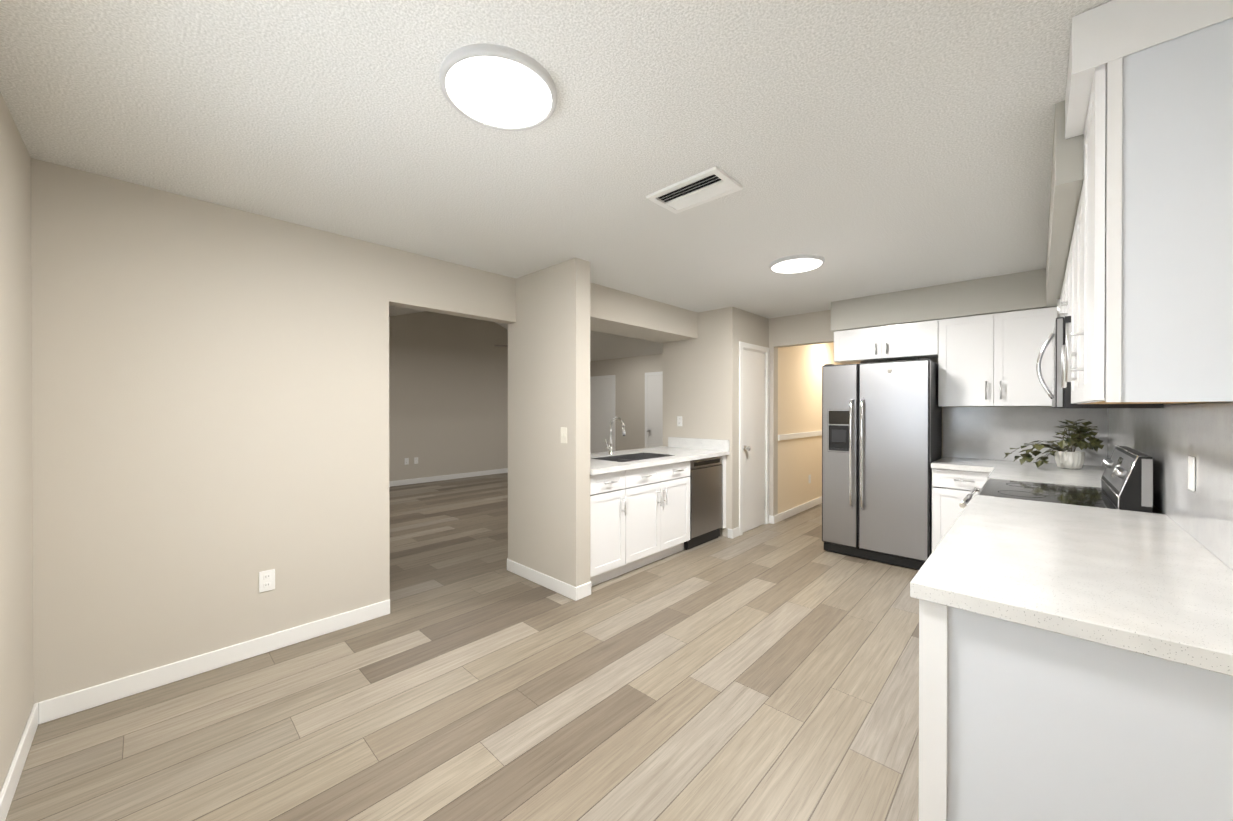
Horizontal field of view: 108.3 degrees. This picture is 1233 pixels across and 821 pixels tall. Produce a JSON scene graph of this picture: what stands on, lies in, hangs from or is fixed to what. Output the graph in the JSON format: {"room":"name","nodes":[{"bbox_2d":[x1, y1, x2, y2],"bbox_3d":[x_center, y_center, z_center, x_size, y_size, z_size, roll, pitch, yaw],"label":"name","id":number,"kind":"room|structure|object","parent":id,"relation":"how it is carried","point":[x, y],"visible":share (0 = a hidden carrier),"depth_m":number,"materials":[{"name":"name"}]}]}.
{"room":"kitchen","nodes":[
{"label":"kitchen","id":0,"kind":"room"},
{"bbox_2d":[0,92,33,790],"bbox_3d":[-1.263,0.141,0.650,3.790,2.440,0.120,0,0,43],"label":"wall","id":1,"kind":"structure","parent":0,"point":[16,600],"depth_m":1.66,"materials":[{"name":"beige paint"}]},
{"bbox_2d":[0,700,47,820],"bbox_3d":[-1.216,1.313,0.704,3.550,0.095,0.016,0,0,43],"label":"baseboard","id":2,"kind":"structure","parent":1,"relation":"attached to","point":[39,712],"depth_m":1.66,"materials":[{"name":"white wood"}]},
{"bbox_2d":[31,158,515,703],"bbox_3d":[-1.716,0.133,2.841,0.120,2.440,2.440,0,0,43],"label":"wall","id":3,"kind":"structure","parent":0,"point":[209,410],"depth_m":2.29,"materials":[{"name":"beige paint"}]},
{"bbox_2d":[48,599,389,721],"bbox_3d":[-1.997,1.307,2.452,0.013,0.095,1.419,0,0,43],"label":"baseboard","id":4,"kind":"structure","parent":3,"relation":"attached to","point":[78,700],"depth_m":2.29,"materials":[{"name":"white wood"}]},
{"bbox_2d":[259,569,274,592],"bbox_3d":[-1.958,0.954,2.495,0.008,0.116,0.072,0,0,43],"label":"outlet","id":5,"kind":"object","parent":3,"relation":"attached to","point":[266,580],"visible":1,"depth_m":2.49,"materials":[{"name":"white plastic"}]},
{"bbox_2d":[507,558,579,600],"bbox_3d":[-0.602,1.303,3.465,0.883,0.095,0.016,0,0,43],"label":"baseboard","id":6,"kind":"structure","parent":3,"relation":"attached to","point":[572,592],"depth_m":3.40,"materials":[{"name":"white wood"}]},
{"bbox_2d":[389,311,507,480],"bbox_3d":[-3.290,-0.404,8.593,0.120,3.470,6.110,0,0,43],"label":"wall","id":7,"kind":"structure","parent":0,"point":[448,394],"depth_m":8.54,"materials":[{"name":"beige paint"}]},
{"bbox_2d":[389,468,507,486],"bbox_3d":[-3.241,1.284,8.553,0.015,0.095,5.870,0,0,43],"label":"baseboard","id":8,"kind":"structure","parent":7,"relation":"attached to","point":[497,471],"depth_m":8.51,"materials":[{"name":"white wood"}]},
{"bbox_2d":[5,473,918,820],"bbox_3d":[-0.151,1.373,5.537,9.250,0.060,9.100,0,0,43],"label":"floor","id":9,"kind":"structure","parent":0,"point":[769,671],"depth_m":2.04,"materials":[{"name":"brown wood"}]},
{"bbox_2d":[590,469,633,586],"bbox_3d":[-0.259,0.912,3.666,0.594,0.876,0.460,0,0,43],"label":"base cabinet","id":10,"kind":"object","parent":9,"relation":"on","point":[612,493],"depth_m":3.48,"materials":[{"name":"white wood"}]},
{"bbox_2d":[634,461,689,568],"bbox_3d":[0.153,0.911,4.101,0.594,0.876,0.979,0,0,43],"label":"base cabinet","id":11,"kind":"object","parent":9,"relation":"on","point":[639,517],"depth_m":3.93,"materials":[{"name":"white wood"}]},
{"bbox_2d":[590,437,728,474],"bbox_3d":[0.194,0.392,4.284,0.870,0.155,1.992,0,0,43],"label":"countertop","id":12,"kind":"structure","parent":11,"relation":"on","point":[684,449],"depth_m":4.44,"materials":[{"name":"white stone"}]},
{"bbox_2d":[605,417,625,454],"bbox_3d":[-0.009,0.245,4.270,0.217,0.367,0.092,0,0,43],"label":"faucet","id":13,"kind":"object","parent":12,"relation":"on","point":[623,434],"visible":1,"depth_m":4.31,"materials":[{"name":"silver metal"}]},
{"bbox_2d":[590,453,674,461],"bbox_3d":[0.159,0.527,4.138,0.416,0.189,0.776,0,0,43],"label":"sink","id":14,"kind":"object","parent":12,"relation":"in","point":[629,457],"visible":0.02,"depth_m":4.39,"materials":[{"name":"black metal"}]},
{"bbox_2d":[684,456,722,549],"bbox_3d":[0.705,0.912,4.673,0.580,0.868,0.598,0,0,43],"label":"dishwasher","id":15,"kind":"object","parent":9,"relation":"on","point":[706,499],"visible":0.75,"depth_m":4.46,"materials":[{"name":"silver metal"}]},
{"bbox_2d":[722,455,725,528],"bbox_3d":[0.700,0.908,4.678,0.594,0.876,0.727,0,0,43],"label":"end panel","id":16,"kind":"object","parent":9,"relation":"on","point":[723,457],"depth_m":4.71,"materials":[{"name":"white wood"}]},
{"bbox_2d":[822,358,941,569],"bbox_3d":[2.471,0.454,4.173,0.850,1.787,0.730,0,0,43],"label":"refrigerator","id":17,"kind":"object","parent":9,"relation":"on","point":[881,437],"visible":0.94,"depth_m":3.92,"materials":[{"name":"silver metal"}]},
{"bbox_2d":[932,468,989,551],"bbox_3d":[2.955,0.914,3.291,1.044,0.875,1.382,0,0,43],"label":"base cabinet","id":18,"kind":"object","parent":9,"relation":"on","point":[951,489],"visible":0.21,"depth_m":3.60,"materials":[{"name":"white wood"}]},
{"bbox_2d":[931,457,1105,487],"bbox_3d":[2.954,0.453,3.289,1.047,0.040,1.383,0,0,43],"label":"countertop","id":19,"kind":"structure","parent":18,"relation":"on","point":[1083,476],"depth_m":3.22,"materials":[{"name":"white stone"}]},
{"bbox_2d":[1004,419,1103,468],"bbox_3d":[3.313,0.248,3.395,0.548,0.366,0.543,0,0,43],"label":"plant","id":20,"kind":"object","parent":19,"relation":"on","point":[1070,458],"visible":1,"depth_m":3.29,"materials":[{"name":"green plant"}]},
{"bbox_2d":[959,445,1152,512],"bbox_3d":[2.316,0.774,2.412,0.665,1.161,0.762,0,0,43],"label":"range","id":21,"kind":"object","parent":9,"relation":"on","point":[1127,480],"visible":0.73,"depth_m":2.20,"materials":[{"name":"silver metal"}]},
{"bbox_2d":[919,599,1232,820],"bbox_3d":[1.398,0.921,1.345,0.628,0.876,1.129,0,0,43],"label":"base cabinet","id":22,"kind":"object","parent":9,"relation":"on","point":[1019,722],"visible":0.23,"depth_m":0.96,"materials":[{"name":"white wood"}]},
{"bbox_2d":[910,495,1232,675],"bbox_3d":[1.545,0.460,1.510,0.647,0.040,1.608,0,0,43],"label":"countertop","id":23,"kind":"structure","parent":22,"relation":"on","point":[1157,585],"depth_m":1.18,"materials":[{"name":"white stone"}]},
{"bbox_2d":[389,305,662,360],"bbox_3d":[-1.482,-1.589,6.876,5.100,1.147,6.110,0,0,43],"label":"ceiling","id":24,"kind":"structure","parent":0,"point":[604,346],"depth_m":8.76,"materials":[{"name":"white paint"}]},
{"bbox_2d":[508,258,589,586],"bbox_3d":[-0.556,0.130,3.520,0.870,2.440,0.140,0,0,43],"label":"wall","id":25,"kind":"structure","parent":0,"point":[548,399],"depth_m":3.36,"materials":[{"name":"beige paint"}]},
{"bbox_2d":[561,427,566,442],"bbox_3d":[-0.388,0.181,3.254,0.072,0.116,0.014,0,0,43],"label":"light switch","id":26,"kind":"object","parent":25,"relation":"attached to","point":[563,434],"visible":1,"depth_m":3.25,"materials":[{"name":"white plastic"}]},
{"bbox_2d":[0,0,1111,318],"bbox_3d":[0.652,-1.137,2.667,3.790,0.100,5.690,0,0,43],"label":"ceiling","id":27,"kind":"structure","parent":0,"point":[864,148],"depth_m":1.70,"materials":[{"name":"white paint"}]},
{"bbox_2d":[440,43,556,130],"bbox_3d":[-0.392,-1.069,1.500,0.380,0.026,0.380,0,0,43],"label":"recessed light","id":28,"kind":"object","parent":27,"relation":"in","point":[498,87],"visible":0.98,"depth_m":1.46,"materials":[{"name":"white plastic"}]},
{"bbox_2d":[646,166,742,213],"bbox_3d":[0.381,-1.077,2.200,0.400,0.014,0.250,0,0,43],"label":"ceiling vent","id":29,"kind":"object","parent":27,"relation":"in","point":[709,185],"visible":1,"depth_m":2.18,"materials":[{"name":"white"}]},
{"bbox_2d":[769,254,824,273],"bbox_3d":[1.328,-1.076,3.287,0.380,0.026,0.380,0,0,43],"label":"recessed light","id":30,"kind":"object","parent":27,"relation":"in","point":[796,264],"visible":1,"depth_m":3.25,"materials":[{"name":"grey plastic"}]},
{"bbox_2d":[590,354,662,450],"bbox_3d":[0.889,0.086,8.762,5.960,2.490,0.120,0,0,43],"label":"wall","id":31,"kind":"structure","parent":0,"point":[629,373],"depth_m":9.26,"materials":[{"name":"beige paint"}]},
{"bbox_2d":[590,378,612,453],"bbox_3d":[-0.390,0.309,9.826,0.794,2.019,0.091,0,0,43],"label":"room door","id":32,"kind":"structure","parent":31,"relation":"in","point":[601,404],"depth_m":9.84,"materials":[{"name":"white wood"}]},
{"bbox_2d":[590,375,614,450],"bbox_3d":[-0.363,0.281,9.854,0.920,2.090,0.016,0,0,43],"label":"door frame","id":33,"kind":"structure","parent":31,"relation":"attached to","point":[603,377],"depth_m":9.56,"materials":[{"name":"white wood"}]},
{"bbox_2d":[645,371,662,447],"bbox_3d":[0.907,0.286,8.651,0.920,2.090,0.016,0,0,43],"label":"door frame","id":34,"kind":"structure","parent":31,"relation":"attached to","point":[653,373],"depth_m":8.93,"materials":[{"name":"white wood"}]},
{"bbox_2d":[647,375,662,447],"bbox_3d":[0.881,0.314,8.623,0.794,2.019,0.091,0,0,43],"label":"room door","id":35,"kind":"structure","parent":31,"relation":"in","point":[654,410],"depth_m":8.79,"materials":[{"name":"white wood"}]},
{"bbox_2d":[590,282,697,342],"bbox_3d":[0.038,-0.948,4.427,0.500,0.290,2.000,0,0,43],"label":"beam","id":36,"kind":"structure","parent":0,"point":[618,312],"depth_m":4.35,"materials":[{"name":"beige paint"}]},
{"bbox_2d":[663,307,738,536],"bbox_3d":[0.926,0.125,5.049,0.920,2.440,0.120,0,0,43],"label":"wall","id":37,"kind":"structure","parent":0,"point":[701,385],"depth_m":4.87,"materials":[{"name":"beige paint"}]},
{"bbox_2d":[677,416,681,425],"bbox_3d":[0.730,0.124,5.147,0.072,0.116,0.008,0,0,43],"label":"electrical outlet","id":38,"kind":"object","parent":37,"relation":"attached to","point":[679,420],"visible":1,"depth_m":5.15,"materials":[{"name":"white plastic"}]},
{"bbox_2d":[739,309,768,350],"bbox_3d":[1.523,0.124,5.083,0.100,2.440,0.750,0,0,43],"label":"wall","id":39,"kind":"structure","parent":0,"point":[753,328],"depth_m":5.03,"materials":[{"name":"beige paint"}]},
{"bbox_2d":[739,341,769,535],"bbox_3d":[1.533,0.301,5.082,0.116,2.087,0.714,0,0,43],"label":"door frame","id":40,"kind":"structure","parent":39,"relation":"attached to","point":[754,348],"depth_m":4.95,"materials":[{"name":"white wood"}]},
{"bbox_2d":[743,349,765,531],"bbox_3d":[1.575,0.333,5.043,0.109,2.007,0.572,0,0,43],"label":"closet door","id":41,"kind":"structure","parent":39,"relation":"in","point":[754,373],"depth_m":5.05,"materials":[{"name":"white wood"}]},
{"bbox_2d":[778,342,853,513],"bbox_3d":[2.949,0.119,6.515,0.120,2.440,3.050,0,0,43],"label":"wall","id":42,"kind":"structure","parent":0,"point":[799,395],"depth_m":5.88,"materials":[{"name":"beige paint"}]},
{"bbox_2d":[769,496,821,523],"bbox_3d":[2.904,1.292,6.388,0.036,0.095,3.063,0,0,43],"label":"baseboard","id":43,"kind":"structure","parent":42,"relation":"attached to","point":[779,517],"depth_m":5.71,"materials":[{"name":"white wood"}]},
{"bbox_2d":[778,431,821,440],"bbox_3d":[2.957,0.324,6.425,0.017,0.070,2.930,0,0,43],"label":"trim","id":44,"kind":"structure","parent":42,"relation":"attached to","point":[798,435],"depth_m":5.76,"materials":[{"name":"white wood"}]},
{"bbox_2d":[769,310,1051,515],"bbox_3d":[2.567,0.126,4.694,3.790,2.440,0.120,0,0,43],"label":"wall","id":45,"kind":"structure","parent":0,"point":[802,329],"depth_m":5.22,"materials":[{"name":"beige paint"}]},
{"bbox_2d":[834,320,937,363],"bbox_3d":[2.622,-0.646,4.326,0.864,0.307,0.330,0,0,43],"label":"upper cabinet","id":46,"kind":"object","parent":45,"relation":"attached to","point":[908,341],"depth_m":4.19,"materials":[{"name":"white wood"}]},
{"bbox_2d":[934,307,1056,406],"bbox_3d":[3.207,-0.417,3.773,0.746,0.762,0.330,0,0,43],"label":"upper cabinet","id":47,"kind":"object","parent":45,"relation":"attached to","point":[988,360],"depth_m":3.64,"materials":[{"name":"white wood"}]},
{"bbox_2d":[943,407,1102,465],"bbox_3d":[3.414,0.200,3.793,1.020,0.460,0.020,0,0,43],"label":"backsplash","id":48,"kind":"structure","parent":45,"relation":"attached to","point":[968,432],"depth_m":3.82,"materials":[{"name":"stone"}]},
{"bbox_2d":[831,269,1042,331],"bbox_3d":[2.841,-0.947,4.092,1.530,0.290,0.370,0,0,43],"label":"soffit","id":49,"kind":"structure","parent":0,"point":[1033,289],"depth_m":3.85,"materials":[{"name":"grey paint"}]},
{"bbox_2d":[1043,101,1083,307],"bbox_3d":[2.681,-0.941,2.499,0.370,0.290,2.905,0,0,43],"label":"soffit","id":50,"kind":"structure","parent":0,"point":[1067,174],"depth_m":1.73,"materials":[{"name":"grey paint"}]},
{"bbox_2d":[1152,401,1232,513],"bbox_3d":[1.984,0.138,1.410,0.120,2.440,5.690,0,0,43],"label":"wall","id":51,"kind":"structure","parent":0,"point":[1155,509],"depth_m":1.85,"materials":[{"name":"beige paint"}]},
{"bbox_2d":[1057,299,1066,387],"bbox_3d":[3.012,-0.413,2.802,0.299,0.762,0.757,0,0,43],"label":"upper cabinet","id":52,"kind":"object","parent":51,"relation":"attached to","point":[1064,347],"depth_m":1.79,"materials":[{"name":"white wood"}]},
{"bbox_2d":[1059,266,1066,335],"bbox_3d":[2.488,-0.618,2.248,0.299,0.347,0.766,0,0,43],"label":"upper cabinet","id":53,"kind":"object","parent":51,"relation":"attached to","point":[1063,298],"depth_m":2.55,"materials":[{"name":"white wood"}]},
{"bbox_2d":[1036,316,1162,407],"bbox_3d":[2.436,-0.227,2.297,0.394,0.431,0.760,0,0,43],"label":"microwave","id":54,"kind":"object","parent":53,"relation":"attached to","point":[1059,396],"visible":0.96,"depth_m":2.10,"materials":[{"name":"silver metal"}]},
{"bbox_2d":[1067,205,1078,403],"bbox_3d":[1.963,-0.409,1.694,0.299,0.762,0.754,0,0,43],"label":"upper cabinet","id":55,"kind":"object","parent":51,"relation":"attached to","point":[1071,258],"depth_m":2.02,"materials":[{"name":"white wood"}]},
{"bbox_2d":[1075,0,1232,403],"bbox_3d":[1.568,-0.552,1.277,0.299,1.052,0.510,0,0,43],"label":"upper cabinet","id":56,"kind":"object","parent":51,"relation":"attached to","point":[1145,301],"depth_m":1.13,"materials":[{"name":"white wood"}]},
{"bbox_2d":[1103,403,1232,569],"bbox_3d":[2.512,0.206,2.073,0.021,0.460,3.758,0,0,43],"label":"backsplash","id":57,"kind":"structure","parent":51,"relation":"attached to","point":[1169,439],"depth_m":1.57,"materials":[{"name":"stone"}]},
{"bbox_2d":[1188,456,1194,491],"bbox_3d":[1.986,0.218,1.539,0.008,0.116,0.072,0,0,43],"label":"outlet","id":58,"kind":"object","parent":57,"relation":"attached to","point":[1191,473],"visible":0.98,"depth_m":1.53,"materials":[{"name":"white plastic"}]}
]}

